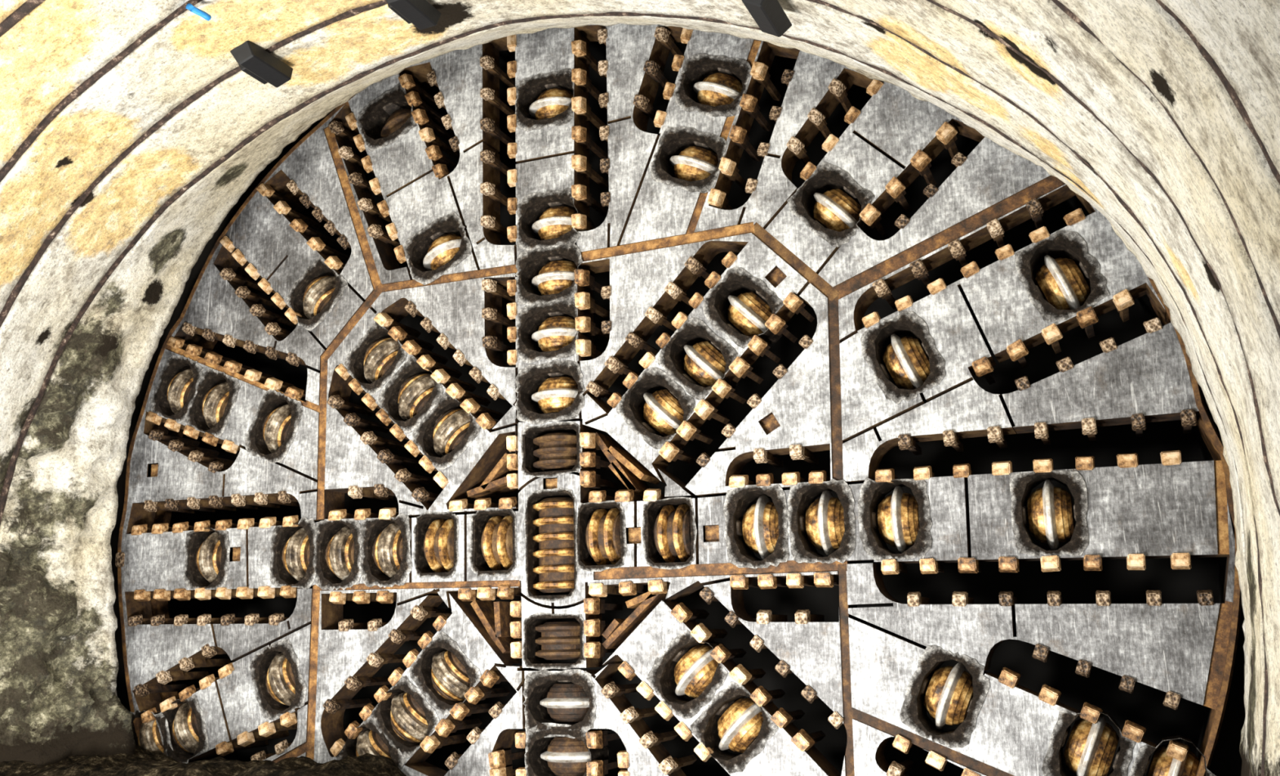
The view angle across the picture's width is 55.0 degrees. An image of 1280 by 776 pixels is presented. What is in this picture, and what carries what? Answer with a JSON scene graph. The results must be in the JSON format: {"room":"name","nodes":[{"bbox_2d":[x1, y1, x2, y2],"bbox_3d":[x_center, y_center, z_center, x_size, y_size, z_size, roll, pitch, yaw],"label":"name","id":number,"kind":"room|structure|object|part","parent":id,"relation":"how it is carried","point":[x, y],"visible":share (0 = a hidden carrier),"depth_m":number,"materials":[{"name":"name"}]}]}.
{"room":"underground passage","nodes":[
{"label":"underground passage","id":0,"kind":"room"},
{"bbox_2d":[0,743,406,775],"bbox_3d":[-1.952,2.294,4.632,10.400,1.390,7.400,-6,-13,21],"label":"floor","id":1,"kind":"structure","parent":0,"point":[145,762],"depth_m":8.43,"materials":[{"name":"brown soil"}]},
{"bbox_2d":[0,0,1279,775],"bbox_3d":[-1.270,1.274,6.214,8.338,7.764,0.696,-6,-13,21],"label":"tunnel wall","id":2,"kind":"structure","parent":0,"point":[191,51],"depth_m":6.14,"materials":[{"name":"concrete"}]},
{"bbox_2d":[230,40,293,87],"bbox_3d":[-2.393,-2.031,7.763,0.189,0.138,0.454,-6,-13,21],"label":"block","id":3,"kind":"object","parent":2,"relation":"attached to","point":[252,60],"visible":1,"depth_m":7.70,"materials":[{"name":"black metal"}]},
{"bbox_2d":[386,0,441,30],"bbox_3d":[-1.390,-2.286,7.397,0.187,0.112,0.454,-6,-13,21],"label":"block","id":4,"kind":"object","parent":2,"relation":"attached to","point":[420,13],"visible":1,"depth_m":7.40,"materials":[{"name":"black metal"}]},
{"bbox_2d":[0,11,1253,775],"bbox_3d":[-0.931,1.359,7.284,8.282,7.632,0.092,-6,-13,21],"label":"joint","id":5,"kind":"object","parent":2,"relation":"attached to","point":[11,469],"visible":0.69,"depth_m":8.58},
{"bbox_2d":[0,0,1268,775],"bbox_3d":[-1.167,1.321,6.588,8.186,7.642,0.092,-6,-13,21],"label":"joint","id":6,"kind":"object","parent":2,"relation":"attached to","point":[16,290],"visible":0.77,"depth_m":7.63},
{"bbox_2d":[742,0,791,36],"bbox_3d":[0.652,-1.992,6.490,0.190,0.153,0.454,-6,-13,21],"label":"block","id":7,"kind":"object","parent":2,"relation":"attached to","point":[770,16],"visible":1,"depth_m":6.46,"materials":[{"name":"black metal"}]},
{"bbox_2d":[0,0,1279,507],"bbox_3d":[-1.420,1.208,5.456,8.326,7.840,0.658,-6,-13,21],"label":"tunnel wall","id":8,"kind":"structure","parent":0,"point":[59,45],"depth_m":4.71,"materials":[{"name":"concrete"}]},
{"bbox_2d":[0,0,1279,515],"bbox_3d":[-1.345,1.221,5.829,8.124,7.653,0.092,-6,-13,21],"label":"joint","id":9,"kind":"object","parent":8,"relation":"attached to","point":[118,58],"visible":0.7,"depth_m":7.04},
{"bbox_2d":[185,3,211,20],"bbox_3d":[-2.523,-2.143,6.987,0.159,0.116,0.080,-6,-13,21],"label":"hose","id":10,"kind":"object","parent":9,"relation":"attached to","point":[192,8],"visible":1,"depth_m":6.96,"materials":[{"name":"blue plastic"}]},
{"bbox_2d":[0,0,1279,324],"bbox_3d":[-1.584,1.187,4.785,8.398,7.862,0.530,-6,-13,21],"label":"tunnel wall","id":11,"kind":"structure","parent":0,"point":[1141,34],"depth_m":3.81,"materials":[{"name":"concrete"}]},
{"bbox_2d":[0,0,1279,337],"bbox_3d":[-1.527,1.192,5.096,8.200,7.676,0.092,-6,-13,21],"label":"joint","id":12,"kind":"object","parent":11,"relation":"attached to","point":[28,6],"visible":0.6,"depth_m":4.28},
{"bbox_2d":[1155,0,1279,184],"bbox_3d":[-1.682,1.155,4.496,8.306,7.759,0.092,-6,-13,21],"label":"joint","id":13,"kind":"object","parent":11,"relation":"attached to","point":[1229,89],"visible":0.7,"depth_m":3.49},
{"bbox_2d":[110,106,1245,775],"bbox_3d":[-0.355,0.985,9.000,9.500,9.186,1.690,-6,-13,21],"label":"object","id":14,"kind":"structure","parent":0,"point":[1226,760],"depth_m":10.86,"materials":[{"name":"metal"}]},
{"bbox_2d":[115,23,1241,775],"bbox_3d":[-0.192,1.202,9.286,8.453,8.400,1.929,-6,-13,21],"label":"cutterhead","id":15,"kind":"object","parent":14,"relation":"attached to","point":[1140,627],"visible":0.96,"depth_m":8.65,"materials":[{"name":"metal"}]},
{"bbox_2d":[130,707,173,755],"bbox_3d":[-3.685,2.757,9.563,0.521,0.535,0.426,-9,-14,33],"label":"cutter","id":16,"kind":"object","parent":15,"relation":"attached to","point":[149,736],"visible":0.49,"depth_m":9.43,"materials":[{"name":"metal"}]},
{"bbox_2d":[147,462,158,476],"bbox_3d":[-3.916,0.667,9.946,0.108,0.108,0.054,-6,-13,21],"label":"socket","id":17,"kind":"object","parent":15,"relation":"attached to","point":[153,468],"depth_m":9.96,"materials":[{"name":"brown metal"}]},
{"bbox_2d":[150,355,204,424],"bbox_3d":[-3.665,0.039,10.094,0.524,0.586,0.427,-9,-14,32],"label":"cutter","id":18,"kind":"object","parent":15,"relation":"attached to","point":[179,380],"visible":0.68,"depth_m":9.97,"materials":[{"name":"metal"}]},
{"bbox_2d":[155,695,208,763],"bbox_3d":[-3.446,2.643,9.487,0.514,0.542,0.427,-3,-12,10],"label":"cutter","id":19,"kind":"object","parent":15,"relation":"attached to","point":[188,730],"visible":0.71,"depth_m":9.33,"materials":[{"name":"metal"}]},
{"bbox_2d":[182,527,230,589],"bbox_3d":[-3.300,1.352,9.690,0.443,0.475,0.432,-6,-13,21],"label":"cutter","id":20,"kind":"object","parent":15,"relation":"attached to","point":[206,566],"visible":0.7,"depth_m":9.54,"materials":[{"name":"metal"}]},
{"bbox_2d":[184,367,240,437],"bbox_3d":[-3.377,0.148,9.954,0.538,0.582,0.427,-3,-12,11],"label":"cutter","id":21,"kind":"object","parent":15,"relation":"attached to","point":[210,411],"visible":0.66,"depth_m":9.80,"materials":[{"name":"metal"}]},
{"bbox_2d":[229,546,240,561],"bbox_3d":[-3.102,1.283,9.486,0.108,0.108,0.054,-6,-13,21],"label":"socket","id":22,"kind":"object","parent":15,"relation":"attached to","point":[235,552],"depth_m":9.50,"materials":[{"name":"brown metal"}]},
{"bbox_3d":[-2.798,1.804,9.368,0.904,0.517,0.270,-6,-13,21],"label":"plate","id":23,"kind":"part","parent":15,"relation":"part of","materials":[{"name":"metal"}]},
{"bbox_3d":[-2.761,2.213,9.272,0.840,0.832,0.270,-6,-13,21],"label":"plate","id":24,"kind":"part","parent":15,"relation":"part of","materials":[{"name":"metal"}]},
{"bbox_3d":[-2.870,1.041,9.550,2.714,2.928,0.270,-6,-13,21],"label":"plate","id":25,"kind":"part","parent":15,"relation":"part of","materials":[{"name":"metal"}]},
{"bbox_3d":[-2.955,-0.831,9.955,1.905,1.578,0.270,-6,-13,21],"label":"plate","id":26,"kind":"part","parent":15,"relation":"part of","materials":[{"name":"metal"}]},
{"bbox_2d":[244,389,303,462],"bbox_3d":[-2.805,0.326,9.681,0.530,0.594,0.426,-3,-12,10],"label":"cutter","id":27,"kind":"object","parent":15,"relation":"attached to","point":[273,428],"visible":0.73,"depth_m":9.53,"materials":[{"name":"metal"}]},
{"bbox_2d":[249,639,306,719],"bbox_3d":[-2.591,2.179,9.224,0.514,0.582,0.427,-9,-14,33],"label":"cutter","id":28,"kind":"object","parent":15,"relation":"attached to","point":[277,677],"visible":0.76,"depth_m":9.10,"materials":[{"name":"metal"}]},
{"bbox_2d":[269,516,316,589],"bbox_3d":[-2.538,1.273,9.389,0.442,0.543,0.432,-6,-13,21],"label":"cutter","id":29,"kind":"object","parent":15,"relation":"attached to","point":[291,548],"visible":0.67,"depth_m":9.24,"materials":[{"name":"metal"}]},
{"bbox_3d":[-2.466,0.014,9.585,0.127,0.305,0.270,-6,-13,21],"label":"plate","id":30,"kind":"part","parent":15,"relation":"part of","materials":[{"name":"metal"}]},
{"bbox_2d":[285,256,348,330],"bbox_3d":[-2.438,-0.714,9.731,0.571,0.597,0.430,-9,-14,32],"label":"cutter","id":31,"kind":"object","parent":15,"relation":"attached to","point":[313,295],"visible":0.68,"depth_m":9.61,"materials":[{"name":"metal"}]},
{"bbox_3d":[-2.517,-1.415,9.889,1.112,1.652,0.270,-6,-13,21],"label":"plate","id":32,"kind":"part","parent":15,"relation":"part of","materials":[{"name":"metal"}]},
{"bbox_2d":[313,519,362,590],"bbox_3d":[-2.178,1.259,9.242,0.444,0.529,0.432,-6,-13,21],"label":"cutter","id":33,"kind":"object","parent":15,"relation":"attached to","point":[337,560],"visible":0.73,"depth_m":9.10,"materials":[{"name":"metal"}]},
{"bbox_2d":[335,715,406,769],"bbox_3d":[-1.819,2.632,8.813,0.582,0.567,0.429,-8,-14,32],"label":"cutter","id":34,"kind":"object","parent":15,"relation":"attached to","point":[371,740],"visible":0.44,"depth_m":8.71,"materials":[{"name":"metal"}]},
{"bbox_3d":[-2.035,-1.385,9.683,0.728,1.280,0.270,-6,-13,21],"label":"plate","id":35,"kind":"part","parent":15,"relation":"part of","materials":[{"name":"metal"}]},
{"bbox_2d":[343,321,407,395],"bbox_3d":[-1.969,-0.199,9.434,0.552,0.583,0.429,-3,-12,10],"label":"cutter","id":36,"kind":"object","parent":15,"relation":"attached to","point":[377,356],"visible":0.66,"depth_m":9.29,"materials":[{"name":"metal"}]},
{"bbox_2d":[359,512,412,587],"bbox_3d":[-1.788,1.210,9.089,0.452,0.532,0.432,-6,-13,21],"label":"cutter","id":37,"kind":"object","parent":15,"relation":"attached to","point":[386,560],"visible":0.76,"depth_m":8.94,"materials":[{"name":"metal"}]},
{"bbox_2d":[356,82,431,151],"bbox_3d":[-1.893,-2.085,9.868,0.552,0.536,0.502,-6,-13,23],"label":"cutter","id":38,"kind":"object","parent":15,"relation":"attached to","point":[388,117],"visible":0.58,"depth_m":9.73,"materials":[{"name":"metal"}]},
{"bbox_2d":[370,675,439,758],"bbox_3d":[-1.562,2.335,8.764,0.571,0.572,0.430,-8,-14,32],"label":"cutter","id":39,"kind":"object","parent":15,"relation":"attached to","point":[405,719],"visible":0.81,"depth_m":8.64,"materials":[{"name":"metal"}]},
{"bbox_2d":[377,355,443,433],"bbox_3d":[-1.668,0.078,9.255,0.550,0.581,0.429,-3,-12,10],"label":"cutter","id":40,"kind":"object","parent":15,"relation":"attached to","point":[411,393],"visible":0.68,"depth_m":9.12,"materials":[{"name":"metal"}]},
{"bbox_2d":[413,511,459,578],"bbox_3d":[-1.399,1.151,8.938,0.378,0.482,0.394,-6,-13,21],"label":"cutter","id":41,"kind":"object","parent":15,"relation":"attached to","point":[436,535],"visible":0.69,"depth_m":8.81,"materials":[{"name":"gold metal"}]},
{"bbox_2d":[404,212,471,284],"bbox_3d":[-1.456,-1.009,9.433,0.587,0.538,0.435,-5,-12,19],"label":"cutter","id":42,"kind":"object","parent":15,"relation":"attached to","point":[439,246],"visible":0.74,"depth_m":9.28,"materials":[{"name":"metal"}]},
{"bbox_3d":[-1.395,1.174,8.910,0.440,0.469,0.270,-6,-13,21],"label":"plate","id":43,"kind":"part","parent":15,"relation":"part of","materials":[{"name":"metal"}]},
{"bbox_2d":[408,631,482,715],"bbox_3d":[-1.330,2.019,8.731,0.570,0.577,0.429,-3,-12,11],"label":"cutter","id":44,"kind":"object","parent":15,"relation":"attached to","point":[442,673],"visible":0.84,"depth_m":8.59,"materials":[{"name":"metal"}]},
{"bbox_2d":[412,391,480,470],"bbox_3d":[-1.378,0.341,9.083,0.564,0.581,0.429,-3,-12,11],"label":"cutter","id":45,"kind":"object","parent":15,"relation":"attached to","point":[442,435],"visible":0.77,"depth_m":8.94,"materials":[{"name":"metal"}]},
{"bbox_3d":[-1.367,-0.334,9.197,2.123,2.557,0.270,-6,-13,21],"label":"plate","id":46,"kind":"part","parent":15,"relation":"part of","materials":[{"name":"metal"}]},
{"bbox_3d":[-1.017,0.729,8.979,0.382,0.143,0.320,-6,-13,21],"label":"web plate","id":47,"kind":"part","parent":15,"relation":"part of","materials":[{"name":"brown metal"}]},
{"bbox_2d":[469,507,517,577],"bbox_3d":[-0.967,1.111,8.767,0.373,0.483,0.394,-6,-13,21],"label":"cutter","id":48,"kind":"object","parent":15,"relation":"attached to","point":[493,535],"visible":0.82,"depth_m":8.64,"materials":[{"name":"gold metal"}]},
{"bbox_3d":[-1.007,1.706,8.781,0.284,0.383,0.320,-6,-13,21],"label":"web plate","id":49,"kind":"part","parent":15,"relation":"part of","materials":[{"name":"brown metal"}]},
{"bbox_3d":[-0.982,0.626,8.985,0.240,0.256,0.320,-6,-13,21],"label":"web plate","id":50,"kind":"part","parent":15,"relation":"part of","materials":[{"name":"brown metal"}]},
{"bbox_3d":[-0.939,1.648,8.764,0.061,0.246,0.320,-6,-13,21],"label":"web plate","id":51,"kind":"part","parent":15,"relation":"part of","materials":[{"name":"brown metal"}]},
{"bbox_2d":[515,360,585,424],"bbox_3d":[-0.563,0.066,8.851,0.547,0.452,0.432,-6,-13,21],"label":"cutter","id":52,"kind":"object","parent":15,"relation":"attached to","point":[553,390],"visible":0.93,"depth_m":8.71,"materials":[{"name":"metal"}]},
{"bbox_2d":[543,477,557,488],"bbox_3d":[-0.611,0.683,8.569,0.108,0.108,0.054,-6,-13,21],"label":"socket","id":53,"kind":"object","parent":15,"relation":"attached to","point":[548,482],"depth_m":8.58,"materials":[{"name":"brown metal"}]},
{"bbox_2d":[524,487,577,600],"bbox_3d":[-0.554,1.102,8.597,0.405,0.772,0.394,-6,-13,21],"label":"cutter","id":54,"kind":"object","parent":15,"relation":"attached to","point":[550,514],"visible":0.78,"depth_m":8.47,"materials":[{"name":"gold metal"}]},
{"bbox_2d":[520,422,582,476],"bbox_3d":[-0.559,0.461,8.726,0.475,0.378,0.394,-6,-13,21],"label":"cutter","id":55,"kind":"object","parent":15,"relation":"attached to","point":[553,449],"visible":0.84,"depth_m":8.59,"materials":[{"name":"brown metal"}]},
{"bbox_2d":[515,68,590,131],"bbox_3d":[-0.634,-2.096,9.309,0.485,0.446,0.431,-6,-13,21],"label":"cutter","id":56,"kind":"object","parent":15,"relation":"attached to","point":[543,100],"visible":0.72,"depth_m":9.16,"materials":[{"name":"metal"}]},
{"bbox_2d":[521,612,586,669],"bbox_3d":[-0.525,1.735,8.459,0.480,0.383,0.394,-6,-13,21],"label":"cutter","id":57,"kind":"object","parent":15,"relation":"attached to","point":[545,641],"visible":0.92,"depth_m":8.32,"materials":[{"name":"brown metal"}]},
{"bbox_2d":[515,243,595,305],"bbox_3d":[-0.581,-0.777,9.025,0.544,0.450,0.432,-6,-13,21],"label":"cutter","id":58,"kind":"object","parent":15,"relation":"attached to","point":[545,275],"visible":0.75,"depth_m":8.88,"materials":[{"name":"metal"}]},
{"bbox_2d":[515,298,595,363],"bbox_3d":[-0.590,-0.368,8.948,0.499,0.447,0.432,-6,-13,21],"label":"cutter","id":59,"kind":"object","parent":15,"relation":"attached to","point":[544,331],"visible":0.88,"depth_m":8.80,"materials":[{"name":"metal"}]},
{"bbox_2d":[516,187,594,249],"bbox_3d":[-0.588,-1.185,9.109,0.514,0.446,0.432,-6,-13,21],"label":"cutter","id":60,"kind":"object","parent":15,"relation":"attached to","point":[546,216],"visible":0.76,"depth_m":8.97,"materials":[{"name":"metal"}]},
{"bbox_3d":[-0.587,0.480,8.712,0.484,0.478,0.270,-6,-13,21],"label":"plate","id":61,"kind":"part","parent":15,"relation":"part of","materials":[{"name":"metal"}]},
{"bbox_2d":[522,668,596,737],"bbox_3d":[-0.464,2.142,8.399,0.546,0.450,0.432,-6,-13,21],"label":"cutter","id":62,"kind":"object","parent":15,"relation":"attached to","point":[548,699],"visible":0.94,"depth_m":8.26,"materials":[{"name":"metal"}]},
{"bbox_3d":[-0.537,1.672,8.455,0.485,0.484,0.270,-6,-13,21],"label":"plate","id":63,"kind":"part","parent":15,"relation":"part of","materials":[{"name":"metal"}]},
{"bbox_2d":[524,722,608,775],"bbox_3d":[-0.471,2.484,8.334,0.487,0.446,0.432,-6,-13,21],"label":"cutter","id":64,"kind":"object","parent":15,"relation":"attached to","point":[553,755],"visible":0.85,"depth_m":8.21,"materials":[{"name":"metal"}]},
{"bbox_2d":[576,500,626,571],"bbox_3d":[-0.204,1.030,8.466,0.380,0.473,0.394,-6,-13,21],"label":"cutter","id":65,"kind":"object","parent":15,"relation":"attached to","point":[601,533],"visible":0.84,"depth_m":8.34,"materials":[{"name":"gold metal"}]},
{"bbox_3d":[-0.139,1.651,8.431,0.128,0.134,0.320,-6,-13,21],"label":"web plate","id":66,"kind":"part","parent":15,"relation":"part of","materials":[{"name":"brown metal"}]},
{"bbox_3d":[-0.120,0.541,8.643,0.329,0.443,0.320,-6,-13,21],"label":"web plate","id":67,"kind":"part","parent":15,"relation":"part of","materials":[{"name":"brown metal"}]},
{"bbox_3d":[-0.063,0.644,8.599,0.207,0.227,0.320,-6,-13,21],"label":"web plate","id":68,"kind":"part","parent":15,"relation":"part of","materials":[{"name":"brown metal"}]},
{"bbox_2d":[626,526,641,543],"bbox_3d":[-0.031,0.993,8.267,0.108,0.108,0.054,-6,-13,21],"label":"socket","id":69,"kind":"object","parent":15,"relation":"attached to","point":[633,534],"depth_m":8.28,"materials":[{"name":"brown metal"}]},
{"bbox_3d":[-0.039,0.541,8.610,0.274,0.250,0.320,-6,-13,21],"label":"web plate","id":70,"kind":"part","parent":15,"relation":"part of","materials":[{"name":"brown metal"}]},
{"bbox_3d":[0.001,1.572,8.389,0.431,0.394,0.320,-6,-13,21],"label":"web plate","id":71,"kind":"part","parent":15,"relation":"part of","materials":[{"name":"brown metal"}]},
{"bbox_3d":[0.066,1.439,8.388,0.225,0.119,0.320,-6,-13,21],"label":"web plate","id":72,"kind":"part","parent":15,"relation":"part of","materials":[{"name":"brown metal"}]},
{"bbox_3d":[0.050,1.003,8.343,2.651,0.910,0.270,-6,-13,21],"label":"plate","id":73,"kind":"part","parent":15,"relation":"part of","materials":[{"name":"metal"}]},
{"bbox_2d":[615,367,695,448],"bbox_3d":[0.181,0.176,8.531,0.579,0.563,0.444,-6,-13,21],"label":"cutter","id":74,"kind":"object","parent":15,"relation":"attached to","point":[655,413],"visible":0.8,"depth_m":8.39,"materials":[{"name":"metal"}]},
{"bbox_3d":[-0.328,3.112,8.083,7.207,3.646,0.270,-6,-13,21],"label":"plate","id":75,"kind":"part","parent":15,"relation":"part of","materials":[{"name":"metal"}]},
{"bbox_3d":[0.222,0.980,8.277,0.421,0.436,0.270,-6,-13,21],"label":"plate","id":76,"kind":"part","parent":15,"relation":"part of","materials":[{"name":"metal"}]},
{"bbox_2d":[641,496,697,568],"bbox_3d":[0.254,0.989,8.283,0.388,0.474,0.394,-6,-13,21],"label":"cutter","id":77,"kind":"object","parent":15,"relation":"attached to","point":[668,533],"visible":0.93,"depth_m":8.16,"materials":[{"name":"gold metal"}]},
{"bbox_3d":[0.279,0.649,8.318,0.232,0.195,0.270,-6,-13,21],"label":"plate","id":78,"kind":"part","parent":15,"relation":"part of","materials":[{"name":"metal"}]},
{"bbox_2d":[645,629,728,719],"bbox_3d":[0.378,1.879,8.111,0.560,0.562,0.444,-6,-13,21],"label":"cutter","id":79,"kind":"object","parent":15,"relation":"attached to","point":[687,667],"visible":0.98,"depth_m":7.97,"materials":[{"name":"metal"}]},
{"bbox_2d":[650,126,727,193],"bbox_3d":[0.403,-1.559,8.768,0.570,0.534,0.436,-5,-12,19],"label":"cutter","id":80,"kind":"object","parent":15,"relation":"attached to","point":[688,158],"visible":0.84,"depth_m":8.63,"materials":[{"name":"metal"}]},
{"bbox_3d":[0.388,-0.175,8.436,1.673,1.644,0.270,-6,-13,21],"label":"plate","id":81,"kind":"part","parent":15,"relation":"part of","materials":[{"name":"metal"}]},
{"bbox_2d":[657,317,737,399],"bbox_3d":[0.469,-0.162,8.476,0.572,0.570,0.447,-6,-13,23],"label":"cutter","id":82,"kind":"object","parent":15,"relation":"attached to","point":[690,358],"visible":0.82,"depth_m":8.34,"materials":[{"name":"metal"}]},
{"bbox_2d":[703,524,719,542],"bbox_3d":[0.477,0.956,8.063,0.108,0.108,0.054,-6,-13,21],"label":"socket","id":83,"kind":"object","parent":15,"relation":"attached to","point":[711,532],"depth_m":8.07,"materials":[{"name":"brown metal"}]},
{"bbox_2d":[673,53,751,116],"bbox_3d":[0.590,-2.083,8.795,0.589,0.509,0.436,-6,-13,24],"label":"cutter","id":84,"kind":"object","parent":15,"relation":"attached to","point":[713,86],"visible":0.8,"depth_m":8.65,"materials":[{"name":"metal"}]},
{"bbox_2d":[689,681,777,773],"bbox_3d":[0.667,2.174,7.933,0.581,0.563,0.443,-6,-13,22],"label":"cutter","id":85,"kind":"object","parent":15,"relation":"attached to","point":[734,722],"visible":0.88,"depth_m":7.80,"materials":[{"name":"metal"}]},
{"bbox_2d":[702,266,783,348],"bbox_3d":[0.765,-0.502,8.421,0.567,0.567,0.445,-5,-12,20],"label":"cutter","id":86,"kind":"object","parent":15,"relation":"attached to","point":[734,300],"visible":0.84,"depth_m":8.29,"materials":[{"name":"metal"}]},
{"bbox_2d":[723,484,789,568],"bbox_3d":[0.826,0.930,8.113,0.438,0.538,0.444,-6,-13,21],"label":"cutter","id":87,"kind":"object","parent":15,"relation":"attached to","point":[761,527],"visible":1,"depth_m":7.97,"materials":[{"name":"metal"}]},
{"bbox_3d":[0.430,-1.178,8.618,5.805,3.888,0.270,-6,-13,21],"label":"plate","id":88,"kind":"part","parent":15,"relation":"part of","materials":[{"name":"metal"}]},
{"bbox_2d":[758,412,780,434],"bbox_3d":[0.855,0.238,8.048,0.108,0.108,0.054,-36,-22,12],"label":"socket","id":89,"kind":"object","parent":15,"relation":"attached to","point":[769,423],"depth_m":8.05,"materials":[{"name":"brown metal"}]},
{"bbox_3d":[0.880,1.676,7.865,0.884,0.889,0.270,-6,-13,21],"label":"plate","id":90,"kind":"part","parent":15,"relation":"part of","materials":[{"name":"metal"}]},
{"bbox_2d":[764,266,786,287],"bbox_3d":[0.915,-0.734,8.215,0.108,0.108,0.054,-45,-23,9],"label":"socket","id":91,"kind":"object","parent":15,"relation":"attached to","point":[775,277],"depth_m":8.21,"materials":[{"name":"brown metal"}]},
{"bbox_2d":[786,478,855,563],"bbox_3d":[1.222,0.881,7.959,0.443,0.536,0.444,-6,-13,21],"label":"cutter","id":92,"kind":"object","parent":15,"relation":"attached to","point":[827,523],"visible":1,"depth_m":7.81,"materials":[{"name":"metal"}]},
{"bbox_2d":[786,161,875,247],"bbox_3d":[1.332,-1.176,8.319,0.588,0.603,0.447,-5,-12,20],"label":"cutter","id":93,"kind":"object","parent":15,"relation":"attached to","point":[836,201],"visible":0.94,"depth_m":8.18,"materials":[{"name":"metal"}]},
{"bbox_2d":[857,476,932,560],"bbox_3d":[1.651,0.837,7.789,0.452,0.525,0.444,-6,-13,21],"label":"cutter","id":94,"kind":"object","parent":15,"relation":"attached to","point":[902,520],"visible":0.98,"depth_m":7.65,"materials":[{"name":"metal"}]},
{"bbox_2d":[860,311,945,404],"bbox_3d":[1.730,-0.154,7.951,0.520,0.597,0.446,-5,-12,20],"label":"cutter","id":95,"kind":"object","parent":15,"relation":"attached to","point":[908,365],"visible":0.99,"depth_m":7.81,"materials":[{"name":"metal"}]},
{"bbox_2d":[899,644,989,747],"bbox_3d":[1.877,1.865,7.489,0.534,0.594,0.448,-5,-12,20],"label":"cutter","id":96,"kind":"object","parent":15,"relation":"attached to","point":[950,695],"visible":1,"depth_m":7.35,"materials":[{"name":"metal"}]},
{"bbox_3d":[1.871,0.833,7.620,3.110,0.540,0.270,-6,-13,21],"label":"plate","id":97,"kind":"part","parent":15,"relation":"part of","materials":[{"name":"metal"}]},
{"bbox_3d":[2.308,1.440,7.318,2.093,0.851,0.270,-6,-13,21],"label":"plate","id":98,"kind":"part","parent":15,"relation":"part of","materials":[{"name":"metal"}]},
{"bbox_2d":[1009,470,1088,556],"bbox_3d":[2.496,0.779,7.449,0.438,0.515,0.444,-6,-13,21],"label":"cutter","id":99,"kind":"object","parent":15,"relation":"attached to","point":[1049,515],"visible":1,"depth_m":7.31,"materials":[{"name":"metal"}]},
{"bbox_2d":[1014,230,1109,321],"bbox_3d":[2.644,-0.647,7.668,0.524,0.573,0.447,-6,-13,23],"label":"cutter","id":100,"kind":"object","parent":15,"relation":"attached to","point":[1064,281],"visible":0.98,"depth_m":7.53,"materials":[{"name":"metal"}]},
{"bbox_2d":[1041,709,1135,775],"bbox_3d":[2.609,2.126,7.135,0.516,0.526,0.444,-6,-13,21],"label":"cutter","id":101,"kind":"object","parent":15,"relation":"attached to","point":[1091,748],"visible":0.93,"depth_m":7.01,"materials":[{"name":"metal"}]},
{"bbox_3d":[2.756,-0.053,7.428,1.086,0.546,0.270,-6,-13,21],"label":"plate","id":102,"kind":"part","parent":15,"relation":"part of","materials":[{"name":"metal"}]},
{"bbox_2d":[1128,734,1215,775],"bbox_3d":[2.995,2.229,6.955,0.510,0.516,0.444,-6,-13,21],"label":"cutter","id":103,"kind":"object","parent":15,"relation":"attached to","point":[1161,764],"visible":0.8,"depth_m":6.84,"materials":[{"name":"metal"}]},
{"bbox_3d":[3.333,0.928,6.994,0.083,0.577,0.270,-6,-13,21],"label":"plate","id":104,"kind":"part","parent":15,"relation":"part of","materials":[{"name":"metal"}]},
{"bbox_2d":[1160,0,1279,173],"bbox_3d":[-1.763,1.109,4.125,8.497,7.874,0.668,-6,-13,21],"label":"tunnel wall","id":105,"kind":"structure","parent":0,"point":[1242,37],"depth_m":3.27,"materials":[{"name":"concrete"}]}
]}

